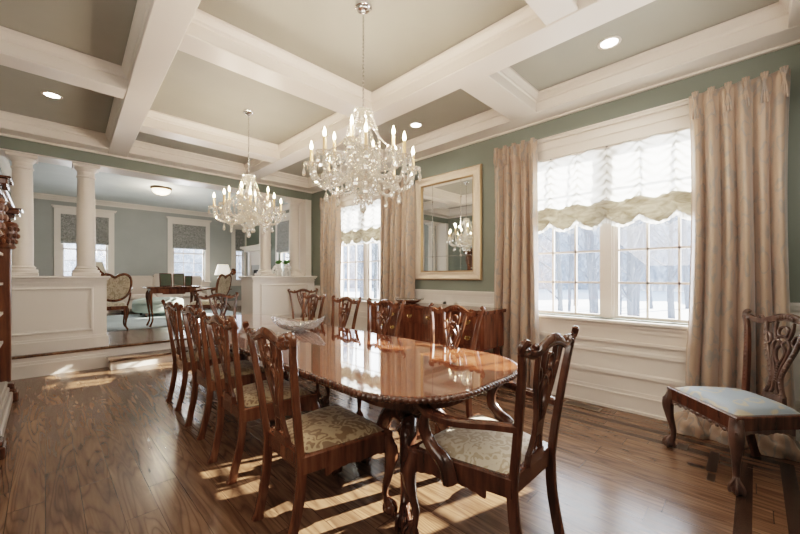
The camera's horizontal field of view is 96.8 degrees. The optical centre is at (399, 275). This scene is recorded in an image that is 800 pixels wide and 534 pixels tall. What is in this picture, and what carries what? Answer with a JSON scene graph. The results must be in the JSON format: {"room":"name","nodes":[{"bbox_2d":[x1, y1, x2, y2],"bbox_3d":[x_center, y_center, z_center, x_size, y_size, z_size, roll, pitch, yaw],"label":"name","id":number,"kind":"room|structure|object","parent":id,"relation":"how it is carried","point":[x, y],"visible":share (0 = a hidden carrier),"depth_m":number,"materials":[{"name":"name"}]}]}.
{"room":"dining room","nodes":[
{"label":"dining room","id":0,"kind":"room"},
{"bbox_2d":[12,306,240,359],"bbox_3d":[-5.264,1.110,8.234,5.900,0.200,6.010,0,0,-45],"label":"floor","id":1,"kind":"structure","parent":0,"point":[125,338],"depth_m":5.74,"materials":[{"name":"brown wood"}]},
{"bbox_2d":[120,274,214,312],"bbox_3d":[-6.661,0.470,10.197,2.280,1.080,0.780,0,0,-45],"label":"sofa","id":2,"kind":"object","parent":1,"relation":"on","point":[138,292],"visible":0.37,"depth_m":9.98,"materials":[{"name":"beige fabric"}]},
{"bbox_2d":[131,276,153,293],"bbox_3d":[-7.283,0.300,9.942,0.620,0.620,0.260,0,0,-45],"label":"cushion","id":3,"kind":"object","parent":2,"relation":"on","point":[139,282],"depth_m":9.86,"materials":[{"name":"beige fabric"}]},
{"bbox_2d":[131,294,156,298],"bbox_3d":[-7.043,0.540,9.701,0.610,0.100,0.620,0,0,-45],"label":"seat cushion","id":4,"kind":"object","parent":2,"relation":"on","point":[133,296],"depth_m":9.47,"materials":[{"name":"beige fabric"}]},
{"bbox_2d":[153,274,172,294],"bbox_3d":[-6.845,0.270,10.380,0.620,0.680,0.260,0,0,-45],"label":"cushion","id":5,"kind":"object","parent":2,"relation":"on","point":[156,276],"depth_m":10.12,"materials":[{"name":"fabric"}]},
{"bbox_2d":[156,293,182,296],"bbox_3d":[-6.604,0.540,10.140,0.610,0.100,0.620,0,0,-45],"label":"seat cushion","id":6,"kind":"object","parent":2,"relation":"on","point":[157,294],"depth_m":9.94,"materials":[{"name":"beige fabric"}]},
{"bbox_2d":[184,276,201,292],"bbox_3d":[-6.406,0.300,10.819,0.620,0.620,0.260,0,0,-45],"label":"cushion","id":7,"kind":"object","parent":2,"relation":"on","point":[196,280],"depth_m":10.85,"materials":[{"name":"beige fabric"}]},
{"bbox_2d":[182,292,205,296],"bbox_3d":[-6.166,0.540,10.578,0.610,0.100,0.620,0,0,-45],"label":"seat cushion","id":8,"kind":"object","parent":2,"relation":"on","point":[187,294],"depth_m":10.47,"materials":[{"name":"beige fabric"}]},
{"bbox_2d":[107,309,240,331],"bbox_3d":[-5.668,1.004,8.319,3.750,0.012,3.220,0,0,-45],"label":"area rug","id":9,"kind":"object","parent":1,"relation":"on","point":[134,321],"visible":0.2,"depth_m":7.87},
{"bbox_2d":[96,266,132,329],"bbox_3d":[-5.360,0.418,6.572,0.704,1.185,0.694,0,0,42],"label":"armchair","id":10,"kind":"object","parent":9,"relation":"on","point":[119,286],"visible":0.64,"depth_m":6.48,"materials":[{"name":"fabric"}]},
{"bbox_2d":[132,297,183,316],"bbox_3d":[-6.152,0.773,9.051,1.100,0.450,1.100,0,0,-45],"label":"ottoman","id":11,"kind":"object","parent":9,"relation":"on","point":[139,305],"visible":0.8,"depth_m":8.60,"materials":[{"name":"grey fabric"}]},
{"bbox_2d":[142,286,200,326],"bbox_3d":[-4.709,0.614,7.340,0.960,0.801,0.440,0,0,-45],"label":"console table","id":12,"kind":"object","parent":9,"relation":"on","point":[150,289],"visible":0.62,"depth_m":7.16,"materials":[{"name":"brown wood"}]},
{"bbox_2d":[159,273,171,286],"bbox_3d":[-4.818,0.078,7.287,0.099,0.269,0.220,0,0,39],"label":"photo frame","id":13,"kind":"object","parent":12,"relation":"on","point":[165,279],"visible":0.86,"depth_m":7.27,"materials":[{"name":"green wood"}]},
{"bbox_2d":[173,273,183,285],"bbox_3d":[-4.659,0.078,7.475,0.200,0.269,0.100,0,0,-36],"label":"photo frame","id":14,"kind":"object","parent":12,"relation":"on","point":[178,278],"visible":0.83,"depth_m":7.45,"materials":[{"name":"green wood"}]},
{"bbox_2d":[185,276,191,285],"bbox_3d":[-4.544,0.103,7.640,0.140,0.219,0.100,0,0,-16],"label":"photo frame","id":15,"kind":"object","parent":12,"relation":"on","point":[188,279],"visible":1,"depth_m":7.61,"materials":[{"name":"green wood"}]},
{"bbox_2d":[186,268,235,315],"bbox_3d":[-3.833,0.430,7.220,0.704,1.185,0.694,0,0,2],"label":"armchair","id":16,"kind":"object","parent":1,"relation":"on","point":[223,284],"visible":0.77,"depth_m":7.08,"materials":[{"name":"fabric"}]},
{"bbox_2d":[240,244,258,275],"bbox_3d":[-4.656,0.019,11.395,1.760,1.982,0.270,0,0,45],"label":"fireplace","id":17,"kind":"object","parent":1,"relation":"on","point":[253,250],"visible":0.29,"depth_m":11.65,"materials":[{"name":"white paint"}]},
{"bbox_2d":[240,244,258,249],"bbox_3d":[-4.656,-0.928,11.395,1.760,0.090,0.270,0,0,45],"label":"mantel shelf","id":18,"kind":"object","parent":17,"relation":"attached to","point":[253,247],"depth_m":11.38,"materials":[{"name":"white paint"}]},
{"bbox_3d":[-5.600,0.712,11.229,0.540,0.613,0.540,0,0,-45],"label":"end table","id":19,"kind":"object","parent":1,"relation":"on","visible":0},
{"bbox_2d":[215,265,229,274],"bbox_3d":[-5.600,0.023,11.229,0.476,0.762,0.472,0,0,-45],"label":"table lamp","id":20,"kind":"object","parent":19,"relation":"on","point":[221,269],"visible":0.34,"depth_m":11.07,"materials":[{"name":"white fabric"}]},
{"bbox_3d":[-7.686,0.712,8.931,0.540,0.613,0.540,0,0,-45],"label":"end table","id":21,"kind":"object","parent":1,"relation":"on","visible":0},
{"bbox_2d":[96,262,105,272],"bbox_3d":[-7.686,0.023,8.931,0.476,0.762,0.472,0,0,-45],"label":"table lamp","id":22,"kind":"object","parent":21,"relation":"on","point":[100,265],"visible":0.03,"depth_m":8.91,"materials":[{"name":"white fabric"}]},
{"bbox_2d":[33,198,245,300],"bbox_3d":[-7.283,-0.505,10.359,5.750,3.030,0.150,0,0,-45],"label":"wall","id":23,"kind":"structure","parent":0,"point":[140,236],"depth_m":10.08,"materials":[{"name":"paint"}]},
{"bbox_2d":[51,204,116,275],"bbox_3d":[-8.247,-0.723,9.307,1.280,2.105,0.175,0,0,-45],"label":"window","id":24,"kind":"structure","parent":23,"relation":"in","point":[59,248],"depth_m":9.04,"materials":[{"name":"white paint"}]},
{"bbox_2d":[61,214,108,244],"bbox_3d":[-8.216,-1.200,9.277,0.940,0.740,0.060,0,0,-45],"label":"roman shade","id":25,"kind":"object","parent":24,"relation":"attached to","point":[68,221],"visible":0.7,"depth_m":9.12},
{"bbox_2d":[166,216,211,285],"bbox_3d":[-6.539,-0.723,11.015,1.250,2.105,0.175,0,0,-45],"label":"window","id":26,"kind":"structure","parent":23,"relation":"in","point":[171,220],"depth_m":11.05,"materials":[{"name":"white paint"}]},
{"bbox_2d":[173,224,205,249],"bbox_3d":[-6.509,-1.200,10.985,0.910,0.740,0.060,0,0,-45],"label":"roman shade","id":27,"kind":"object","parent":26,"relation":"attached to","point":[184,236],"visible":1,"depth_m":10.97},
{"bbox_2d":[231,223,245,285],"bbox_3d":[-5.464,-0.723,12.090,0.650,2.105,0.175,0,0,-45],"label":"window","id":28,"kind":"structure","parent":23,"relation":"in","point":[234,282],"depth_m":11.94,"materials":[{"name":"white paint"}]},
{"bbox_2d":[235,229,244,251],"bbox_3d":[-5.434,-1.200,12.060,0.310,0.740,0.060,0,0,-45],"label":"roman shade","id":29,"kind":"object","parent":28,"relation":"attached to","point":[239,235],"visible":0.84,"depth_m":12.04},
{"bbox_2d":[8,159,287,214],"bbox_3d":[-5.363,-2.070,8.439,5.750,0.100,5.580,0,0,-45],"label":"ceiling","id":30,"kind":"structure","parent":0,"point":[53,179],"depth_m":8.49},
{"bbox_2d":[150,185,171,194],"bbox_3d":[-5.459,-1.940,8.118,0.420,0.157,0.418,0,0,-45],"label":"flush ceiling light","id":31,"kind":"object","parent":30,"relation":"attached to","point":[161,190],"visible":1,"depth_m":8.00,"materials":[{"name":"white glass"}]},
{"bbox_2d":[0,136,311,355],"bbox_3d":[-3.596,-0.450,6.007,4.890,3.500,0.450,0,0,-45],"label":"wall","id":32,"kind":"structure","parent":0,"point":[50,313],"depth_m":4.83,"materials":[{"name":"white paint"}]},
{"bbox_2d":[5,151,38,275],"bbox_3d":[-4.950,-0.790,4.653,0.300,1.580,0.300,0,0,-45],"label":"column","id":33,"kind":"structure","parent":32,"relation":"on","point":[22,164],"depth_m":4.59,"materials":[{"name":"white paint"}]},
{"bbox_2d":[71,163,100,275],"bbox_3d":[-4.506,-0.790,5.096,0.300,1.580,0.300,0,0,-45],"label":"column","id":34,"kind":"structure","parent":32,"relation":"on","point":[85,209],"depth_m":5.01,"materials":[{"name":"white paint"}]},
{"bbox_2d":[11,340,193,379],"bbox_3d":[-3.500,1.170,5.812,4.670,0.260,0.090,0,0,-45],"label":"trim","id":35,"kind":"structure","parent":32,"relation":"attached to","point":[23,368],"depth_m":4.81,"materials":[{"name":"white paint"}]},
{"bbox_2d":[0,148,310,275],"bbox_3d":[-3.645,-0.792,5.929,4.630,1.585,0.440,0,0,-45],"label":"trim","id":36,"kind":"structure","parent":32,"relation":"attached to","point":[305,207],"depth_m":6.28,"materials":[{"name":"white paint"}]},
{"bbox_2d":[0,0,654,180],"bbox_3d":[-1.008,-1.846,3.270,4.600,0.205,7.102,0,0,-45],"label":"ceiling beams","id":37,"kind":"structure","parent":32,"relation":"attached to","point":[479,65],"depth_m":3.12,"materials":[{"name":"white paint"}]},
{"bbox_2d":[246,210,288,275],"bbox_3d":[-3.578,-0.505,10.083,0.900,3.030,5.480,0,0,-45],"label":"wall","id":38,"kind":"structure","parent":0,"point":[254,239],"depth_m":11.52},
{"bbox_2d":[0,156,288,312],"bbox_3d":[-5.310,-0.505,8.386,5.450,3.030,5.430,0,0,-45],"label":"trim","id":39,"kind":"structure","parent":38,"relation":"attached to","point":[4,162],"depth_m":9.77,"materials":[{"name":"white paint"}]},
{"bbox_2d":[275,213,288,275],"bbox_3d":[-3.279,-0.723,10.226,1.280,2.105,0.175,0,0,45],"label":"window","id":40,"kind":"structure","parent":38,"relation":"in","point":[287,214],"depth_m":10.56,"materials":[{"name":"white paint"}]},
{"bbox_2d":[276,220,288,252],"bbox_3d":[-3.309,-1.130,10.196,0.940,0.880,0.060,0,0,45],"label":"roman shade","id":41,"kind":"object","parent":40,"relation":"attached to","point":[282,227],"visible":0.76,"depth_m":10.24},
{"bbox_2d":[238,276,316,318],"bbox_3d":[-2.404,0.650,7.064,1.350,1.300,0.640,0,0,-45],"label":"wall","id":42,"kind":"structure","parent":0,"point":[265,295],"depth_m":6.73,"materials":[{"name":"white paint"}]},
{"bbox_2d":[254,194,275,275],"bbox_3d":[-2.645,-0.790,6.958,0.300,1.580,0.300,0,0,-45],"label":"column","id":43,"kind":"structure","parent":42,"relation":"on","point":[264,239],"depth_m":6.87,"materials":[{"name":"white paint"}]},
{"bbox_2d":[272,260,282,275],"bbox_3d":[-2.447,-0.165,7.055,0.238,0.330,0.185,0,0,-32],"label":"planter","id":44,"kind":"object","parent":42,"relation":"on","point":[277,267],"visible":0.96,"depth_m":7.02,"materials":[{"name":"white ceramic"}]},
{"bbox_2d":[283,260,291,275],"bbox_3d":[-2.284,-0.169,7.153,0.181,0.339,0.292,0,0,-35],"label":"planter","id":45,"kind":"object","parent":42,"relation":"on","point":[286,271],"visible":0.95,"depth_m":7.13,"materials":[{"name":"white ceramic"}]},
{"bbox_2d":[284,199,302,275],"bbox_3d":[-2.206,-0.790,7.396,0.300,1.580,0.300,0,0,-45],"label":"column","id":46,"kind":"structure","parent":42,"relation":"on","point":[294,204],"depth_m":7.31,"materials":[{"name":"white paint"}]},
{"bbox_2d":[0,0,778,177],"bbox_3d":[-0.909,-2.000,3.242,5.000,0.100,7.310,0,0,-45],"label":"ceiling","id":47,"kind":"structure","parent":0,"point":[400,36],"depth_m":3.04,"materials":[{"name":"beige paint"}]},
{"bbox_2d":[40,91,62,98],"bbox_3d":[-3.745,-1.944,3.821,0.176,0.009,0.176,0,0,-45],"label":"recessed light","id":48,"kind":"object","parent":47,"relation":"in","point":[49,94],"visible":1,"depth_m":3.82,"materials":[{"name":"white paint"}]},
{"bbox_2d":[208,110,285,237],"bbox_3d":[-1.796,-1.199,4.214,0.800,1.502,0.797,0,0,-3],"label":"chandelier","id":49,"kind":"object","parent":47,"relation":"hanging from","point":[252,219],"visible":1,"depth_m":4.16,"materials":[{"name":"clear glass"}]},
{"bbox_2d":[302,0,421,213],"bbox_3d":[-0.265,-1.199,2.563,0.800,1.502,0.797,0,0,14],"label":"chandelier","id":50,"kind":"object","parent":47,"relation":"hanging from","point":[360,176],"visible":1,"depth_m":2.50,"materials":[{"name":"glass"}]},
{"bbox_2d":[310,149,312,165],"bbox_3d":[-0.626,-0.837,2.509,0.028,0.118,0.027,0,0,-9],"label":"candle","id":51,"kind":"object","parent":50,"relation":"on","point":[311,151],"depth_m":2.50,"materials":[{"name":"white wax"}]},
{"bbox_2d":[323,136,326,153],"bbox_3d":[-0.482,-0.837,2.269,0.027,0.118,0.028,0,0,36],"label":"candle","id":52,"kind":"object","parent":50,"relation":"on","point":[324,137],"depth_m":2.26,"materials":[{"name":"white wax"}]},
{"bbox_2d":[364,131,367,149],"bbox_3d":[-0.211,-0.837,2.202,0.027,0.118,0.028,0,0,-9],"label":"candle","id":53,"kind":"object","parent":50,"relation":"on","point":[365,133],"depth_m":2.19,"materials":[{"name":"white wax"}]},
{"bbox_2d":[402,140,405,157],"bbox_3d":[0.029,-0.837,2.347,0.028,0.118,0.027,0,0,36],"label":"candle","id":54,"kind":"object","parent":50,"relation":"on","point":[404,142],"depth_m":2.34,"materials":[{"name":"beige wax"}]},
{"bbox_2d":[409,122,422,127],"bbox_3d":[0.205,-1.944,4.575,0.176,0.009,0.176,0,0,-45],"label":"recessed light","id":55,"kind":"object","parent":47,"relation":"in","point":[413,124],"visible":1,"depth_m":4.56,"materials":[{"name":"white paint"}]},
{"bbox_2d":[597,36,621,49],"bbox_3d":[1.747,-1.944,2.963,0.176,0.009,0.176,0,0,-45],"label":"recessed light","id":56,"kind":"object","parent":47,"relation":"in","point":[612,41],"visible":1,"depth_m":2.96,"materials":[{"name":"white paint"}]},
{"bbox_2d":[0,356,799,533],"bbox_3d":[-0.930,1.349,3.242,5.070,0.101,7.340,0,0,-45],"label":"floor","id":57,"kind":"structure","parent":0,"point":[103,450],"depth_m":2.27,"materials":[{"name":"brown wood"}]},
{"bbox_2d":[0,174,23,459],"bbox_3d":[-3.611,0.275,3.007,0.525,2.050,2.000,0,0,-45],"label":"china cabinet","id":58,"kind":"object","parent":57,"relation":"on","point":[9,230],"visible":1,"depth_m":3.66,"materials":[{"name":"brown"}]},
{"bbox_2d":[106,346,201,369],"bbox_3d":[-3.352,1.226,5.699,2.080,0.147,0.330,0,0,-45],"label":"step","id":59,"kind":"structure","parent":57,"relation":"on","point":[116,362],"depth_m":5.15,"materials":[{"name":"white paint"}]},
{"bbox_2d":[161,299,240,410],"bbox_3d":[-2.082,0.776,3.745,0.626,1.064,0.640,0,0,45],"label":"dining chair","id":60,"kind":"object","parent":57,"relation":"on","point":[180,357],"visible":0.66,"depth_m":3.54,"materials":[{"name":"brown wood"}]},
{"bbox_2d":[195,292,238,347],"bbox_3d":[-2.471,0.776,5.016,0.726,1.064,0.640,0,0,-45],"label":"armchair","id":61,"kind":"object","parent":57,"relation":"on","point":[214,295],"visible":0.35,"depth_m":5.20,"materials":[{"name":"brown wood"}]},
{"bbox_2d":[179,304,274,439],"bbox_3d":[-1.523,0.776,3.144,0.626,1.064,0.640,0,0,45],"label":"dining chair","id":62,"kind":"object","parent":57,"relation":"on","point":[204,375],"visible":0.78,"depth_m":2.96,"materials":[{"name":"brown wood"}]},
{"bbox_2d":[201,310,321,484],"bbox_3d":[-0.993,0.776,2.543,0.626,1.064,0.640,0,0,45],"label":"dining chair","id":63,"kind":"object","parent":57,"relation":"on","point":[241,402],"visible":0.73,"depth_m":2.36,"materials":[{"name":"brown wood"}]},
{"bbox_2d":[284,292,325,378],"bbox_3d":[-1.440,0.776,4.868,0.626,1.064,0.640,0,0,45],"label":"dining chair","id":64,"kind":"object","parent":57,"relation":"on","point":[311,302],"visible":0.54,"depth_m":5.03,"materials":[{"name":"brown wood"}]},
{"bbox_2d":[287,288,323,323],"bbox_3d":[-1.792,0.776,6.753,0.626,1.064,0.640,0,0,-25],"label":"dining chair","id":65,"kind":"object","parent":57,"relation":"on","point":[299,290],"visible":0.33,"depth_m":6.94,"materials":[{"name":"brown wood"}]},
{"bbox_2d":[242,321,397,533],"bbox_3d":[-0.442,0.776,1.950,0.640,1.064,0.626,0,0,-43],"label":"dining chair","id":66,"kind":"object","parent":57,"relation":"on","point":[332,437],"visible":1,"depth_m":1.81,"materials":[{"name":"brown wood"}]},
{"bbox_2d":[289,295,361,397],"bbox_3d":[-0.874,0.776,4.161,0.626,1.064,0.640,0,0,45],"label":"dining chair","id":67,"kind":"object","parent":57,"relation":"on","point":[342,323],"visible":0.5,"depth_m":4.32,"materials":[{"name":"brown wood"}]},
{"bbox_2d":[182,314,516,533],"bbox_3d":[-0.986,0.919,3.284,1.196,0.761,4.186,0,0,-45],"label":"dining table","id":68,"kind":"object","parent":57,"relation":"on","point":[394,374],"visible":0.61,"depth_m":2.12,"materials":[{"name":"brown wood"}]},
{"bbox_2d":[271,316,324,331],"bbox_3d":[-0.997,0.467,3.486,0.514,0.142,0.318,0,0,-3],"label":"crystal bowl","id":69,"kind":"object","parent":68,"relation":"on","point":[291,325],"visible":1,"depth_m":3.43,"materials":[{"name":"clear glass"}]},
{"bbox_2d":[321,298,405,416],"bbox_3d":[-0.365,0.776,3.595,0.626,1.064,0.640,0,0,45],"label":"dining chair","id":70,"kind":"object","parent":57,"relation":"on","point":[386,319],"visible":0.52,"depth_m":3.74,"materials":[{"name":"brown wood"}]},
{"bbox_2d":[388,302,484,433],"bbox_3d":[0.272,0.776,2.874,0.626,1.064,0.640,0,0,45],"label":"dining chair","id":71,"kind":"object","parent":57,"relation":"on","point":[447,335],"visible":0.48,"depth_m":3.03,"materials":[{"name":"brown wood"}]},
{"bbox_2d":[371,301,505,395],"bbox_3d":[0.382,0.838,4.596,0.460,0.925,1.920,0,0,-45],"label":"sideboard","id":72,"kind":"object","parent":57,"relation":"on","point":[415,319],"visible":0.41,"depth_m":4.21,"materials":[{"name":"brown wood"}]},
{"bbox_2d":[392,297,423,302],"bbox_3d":[0.106,0.337,4.985,0.235,0.072,0.572,0,0,-45],"label":"tray","id":73,"kind":"object","parent":72,"relation":"on","point":[407,300],"visible":0.88,"depth_m":4.91,"materials":[{"name":"white"}]},
{"bbox_2d":[401,325,578,533],"bbox_3d":[0.462,0.776,1.772,0.726,1.064,0.640,0,0,-45],"label":"armchair","id":74,"kind":"object","parent":57,"relation":"on","point":[479,453],"visible":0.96,"depth_m":1.61,"materials":[{"name":"brown wood"}]},
{"bbox_2d":[563,400,602,411],"bbox_3d":[1.824,1.296,3.550,0.130,0.008,0.340,0,0,-45],"label":"floor vent","id":75,"kind":"object","parent":57,"relation":"in","point":[568,402],"visible":0.97,"depth_m":3.54,"materials":[{"name":"brown"}]},
{"bbox_2d":[662,309,799,496],"bbox_3d":[2.296,0.776,2.392,0.621,1.064,0.676,0,0,4],"label":"dining chair","id":76,"kind":"object","parent":57,"relation":"on","point":[743,414],"visible":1,"depth_m":2.33,"materials":[{"name":"brown wood"}]},
{"bbox_2d":[312,44,799,324],"bbox_3d":[0.661,-0.325,5.081,0.180,3.250,7.690,0,0,-45],"label":"wall","id":77,"kind":"structure","parent":0,"point":[482,152],"depth_m":3.60,"materials":[{"name":"paint"}]},
{"bbox_2d":[340,186,379,313],"bbox_3d":[-0.619,-0.438,6.311,0.250,2.185,2.030,0,0,-45],"label":"window","id":78,"kind":"structure","parent":77,"relation":"in","point":[345,200],"depth_m":6.39,"materials":[{"name":"white paint"}]},
{"bbox_2d":[320,194,340,326],"bbox_3d":[-1.344,-0.120,6.758,0.131,2.811,0.673,0,0,-45],"label":"curtain","id":79,"kind":"object","parent":78,"relation":"hanging from","point":[330,215],"visible":0.81,"depth_m":6.72,"materials":[{"name":"beige fabric"}]},
{"bbox_2d":[341,199,379,245],"bbox_3d":[-0.677,-0.950,6.252,0.123,0.790,1.680,0,0,-45],"label":"shade","id":80,"kind":"object","parent":78,"relation":"attached to","point":[357,227],"visible":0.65,"depth_m":6.28,"materials":[{"name":"beige fabric"}]},
{"bbox_2d":[379,172,415,300],"bbox_3d":[-0.085,-0.120,5.489,0.147,2.811,0.770,0,0,-45],"label":"curtain","id":81,"kind":"object","parent":78,"relation":"hanging from","point":[397,222],"visible":0.48,"depth_m":5.41,"materials":[{"name":"beige fabric"}]},
{"bbox_2d":[0,0,799,193],"bbox_3d":[-0.983,-1.840,3.295,4.686,0.220,7.106,0,0,-45],"label":"trim","id":82,"kind":"structure","parent":77,"relation":"attached to","point":[776,26],"depth_m":3.62,"materials":[{"name":"white paint"}]},
{"bbox_2d":[415,164,481,279],"bbox_3d":[0.636,-0.690,4.943,0.050,1.492,1.142,0,0,-45],"label":"wall mirror","id":83,"kind":"object","parent":77,"relation":"attached to","point":[448,206],"visible":0.98,"depth_m":4.91,"materials":[{"name":"beige wood"}]},
{"bbox_2d":[422,176,471,270],"bbox_3d":[0.646,-0.690,4.952,0.004,1.244,0.894,0,0,-45],"label":"mirror glass","id":84,"kind":"object","parent":83,"relation":"attached to","point":[446,203],"depth_m":4.93,"materials":[{"name":"clear"}]},
{"bbox_2d":[314,286,799,410],"bbox_3d":[0.652,0.750,4.930,0.045,1.100,7.090,0,0,-45],"label":"wainscoting","id":85,"kind":"structure","parent":77,"relation":"attached to","point":[640,369],"depth_m":3.48,"materials":[{"name":"white paint"}]},
{"bbox_2d":[537,98,690,350],"bbox_3d":[2.104,-0.438,3.589,0.250,2.185,2.030,0,0,-45],"label":"window","id":86,"kind":"structure","parent":77,"relation":"in","point":[663,119],"depth_m":3.55,"materials":[{"name":"white paint"}]},
{"bbox_2d":[493,137,538,388],"bbox_3d":[1.314,-0.120,4.097,0.134,2.811,0.581,0,0,-45],"label":"curtain","id":87,"kind":"object","parent":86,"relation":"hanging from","point":[516,285],"visible":0.84,"depth_m":4.05,"materials":[{"name":"beige fabric"}]},
{"bbox_2d":[538,128,690,233],"bbox_3d":[2.045,-0.910,3.530,0.123,0.870,1.680,0,0,-45],"label":"shade","id":88,"kind":"object","parent":86,"relation":"attached to","point":[648,180],"visible":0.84,"depth_m":3.45,"materials":[{"name":"beige fabric"}]},
{"bbox_2d":[668,65,799,461],"bbox_3d":[2.579,-0.115,2.774,0.230,2.822,0.781,0,0,-43],"label":"curtain","id":89,"kind":"object","parent":86,"relation":"hanging from","point":[739,261],"visible":0.77,"depth_m":2.78,"materials":[{"name":"beige fabric"}]},
{"bbox_2d":[551,377,799,441],"bbox_3d":[-0.983,1.200,3.295,4.670,0.200,7.090,0,0,-45],"label":"baseboard","id":90,"kind":"structure","parent":77,"relation":"attached to","point":[642,404],"depth_m":3.46,"materials":[{"name":"white paint"}]},
{"label":"outside","id":91,"kind":"structure","parent":0,"visible":0},
{"bbox_2d":[344,288,688,319],"bbox_3d":[17.420,2.150,28.026,55.730,0.100,105.000,0,0,-45],"label":"ground","id":92,"kind":"structure","parent":91,"point":[659,298],"depth_m":28.13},
{"bbox_2d":[343,243,378,298],"bbox_3d":[-0.576,-1.461,10.309,2.046,7.128,2.708,0,0,-45],"label":"bare tree","id":93,"kind":"object","parent":92,"relation":"on","point":[376,286],"visible":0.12,"depth_m":10.30,"materials":[{"name":"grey plant"}]},
{"bbox_2d":[353,240,372,297],"bbox_3d":[-2.345,-4.283,26.599,2.463,12.774,2.556,0,0,34],"label":"bare tree","id":94,"kind":"object","parent":92,"relation":"on","point":[361,267],"visible":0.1,"depth_m":26.27,"materials":[{"name":"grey plant"}]},
{"bbox_2d":[371,243,378,278],"bbox_3d":[-0.691,-2.701,14.167,1.733,9.614,2.528,0,0,-26],"label":"bare tree","id":95,"kind":"object","parent":92,"relation":"on","point":[371,243],"visible":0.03,"depth_m":14.08,"materials":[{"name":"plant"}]},
{"bbox_2d":[64,216,690,291],"bbox_3d":[6.642,-5.379,37.666,119.774,15.159,47.506,0,0,10],"label":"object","id":96,"kind":"structure","parent":92,"relation":"on","point":[658,272],"depth_m":51.21,"materials":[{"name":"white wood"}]},
{"bbox_2d":[538,230,573,310],"bbox_3d":[3.580,-2.840,9.346,2.277,9.885,2.045,0,0,-45],"label":"bare tree","id":97,"kind":"object","parent":92,"relation":"on","point":[557,240],"visible":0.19,"depth_m":9.02,"materials":[{"name":"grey plant"}]},
{"bbox_2d":[561,228,579,311],"bbox_3d":[9.395,-2.764,19.198,2.098,9.732,2.200,0,0,-4],"label":"bare tree","id":98,"kind":"object","parent":92,"relation":"on","point":[572,230],"visible":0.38,"depth_m":18.79,"materials":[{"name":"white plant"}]},
{"bbox_2d":[559,228,582,278],"bbox_3d":[12.350,-3.131,25.591,1.831,10.467,2.479,0,0,-45],"label":"bare tree","id":99,"kind":"object","parent":92,"relation":"on","point":[573,228],"visible":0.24,"depth_m":25.70,"materials":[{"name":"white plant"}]},
{"bbox_2d":[568,225,584,305],"bbox_3d":[12.501,-3.577,25.079,2.366,11.370,1.857,0,0,-45],"label":"bare tree","id":100,"kind":"object","parent":92,"relation":"on","point":[577,225],"visible":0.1,"depth_m":25.14,"materials":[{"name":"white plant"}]},
{"bbox_2d":[577,229,599,313],"bbox_3d":[9.664,-3.220,18.035,2.524,10.665,2.364,0,0,-24],"label":"bare tree","id":101,"kind":"object","parent":92,"relation":"on","point":[594,272],"visible":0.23,"depth_m":18.34,"materials":[{"name":"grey plant"}]},
{"bbox_2d":[577,229,599,280],"bbox_3d":[12.951,-2.643,24.032,2.253,9.496,2.160,0,0,32],"label":"bare tree","id":102,"kind":"object","parent":92,"relation":"on","point":[594,229],"visible":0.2,"depth_m":24.27,"materials":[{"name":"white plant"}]},
{"bbox_2d":[555,227,627,312],"bbox_3d":[7.005,-2.790,13.230,1.946,9.789,2.640,0,0,-16],"label":"bare tree","id":103,"kind":"object","parent":92,"relation":"on","point":[585,232],"visible":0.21,"depth_m":13.22,"materials":[{"name":"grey plant"}]},
{"bbox_2d":[620,226,625,314],"bbox_3d":[10.966,-3.522,17.671,2.496,11.249,1.790,0,0,-12],"label":"bare tree","id":104,"kind":"object","parent":92,"relation":"on","point":[625,226],"visible":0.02,"depth_m":17.32,"materials":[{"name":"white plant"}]},
{"bbox_2d":[584,219,676,315],"bbox_3d":[6.431,-2.689,9.709,1.948,9.591,2.454,0,0,-2],"label":"bare tree","id":105,"kind":"object","parent":92,"relation":"on","point":[630,274],"visible":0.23,"depth_m":9.74,"materials":[{"name":"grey plant"}]},
{"bbox_2d":[598,221,664,315],"bbox_3d":[8.858,-3.340,13.887,2.404,10.898,2.560,0,0,-45],"label":"bare tree","id":106,"kind":"object","parent":92,"relation":"on","point":[635,237],"visible":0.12,"depth_m":13.61,"materials":[{"name":"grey plant"}]},
{"bbox_2d":[594,227,668,301],"bbox_3d":[8.108,-1.898,12.470,2.297,8.004,2.386,0,0,31],"label":"bare tree","id":107,"kind":"object","parent":92,"relation":"on","point":[622,230],"visible":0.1,"depth_m":12.47,"materials":[{"name":"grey plant"}]},
{"bbox_2d":[625,220,653,303],"bbox_3d":[8.307,-2.432,12.712,1.885,9.078,2.468,0,0,12],"label":"bare tree","id":108,"kind":"object","parent":92,"relation":"on","point":[627,269],"visible":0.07,"depth_m":12.75,"materials":[{"name":"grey plant"}]},
{"bbox_2d":[623,220,657,274],"bbox_3d":[15.957,-3.689,23.997,1.935,11.602,3.221,0,0,-45],"label":"bare tree","id":109,"kind":"object","parent":92,"relation":"on","point":[650,228],"visible":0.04,"depth_m":23.80,"materials":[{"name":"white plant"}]},
{"bbox_2d":[624,222,667,308],"bbox_3d":[15.912,-3.774,22.781,2.256,11.776,2.457,0,0,1],"label":"bare tree","id":110,"kind":"object","parent":92,"relation":"on","point":[644,238],"visible":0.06,"depth_m":22.77,"materials":[{"name":"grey plant"}]},
{"bbox_2d":[636,220,662,316],"bbox_3d":[11.370,-2.857,16.832,2.297,9.931,2.082,0,0,-13],"label":"bare tree","id":111,"kind":"object","parent":92,"relation":"on","point":[638,253],"visible":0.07,"depth_m":17.01,"materials":[{"name":"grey plant"}]},
{"bbox_2d":[626,217,689,318],"bbox_3d":[12.925,-2.102,17.532,2.624,8.415,2.477,0,0,-45],"label":"bare tree","id":112,"kind":"object","parent":92,"relation":"on","point":[671,274],"visible":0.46,"depth_m":17.15,"materials":[{"name":"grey plant"}]},
{"bbox_2d":[674,219,689,308],"bbox_3d":[18.770,-3.751,23.177,2.086,11.720,1.567,0,0,-19],"label":"bare tree","id":113,"kind":"object","parent":92,"relation":"on","point":[684,224],"visible":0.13,"depth_m":22.86,"materials":[{"name":"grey plant"}]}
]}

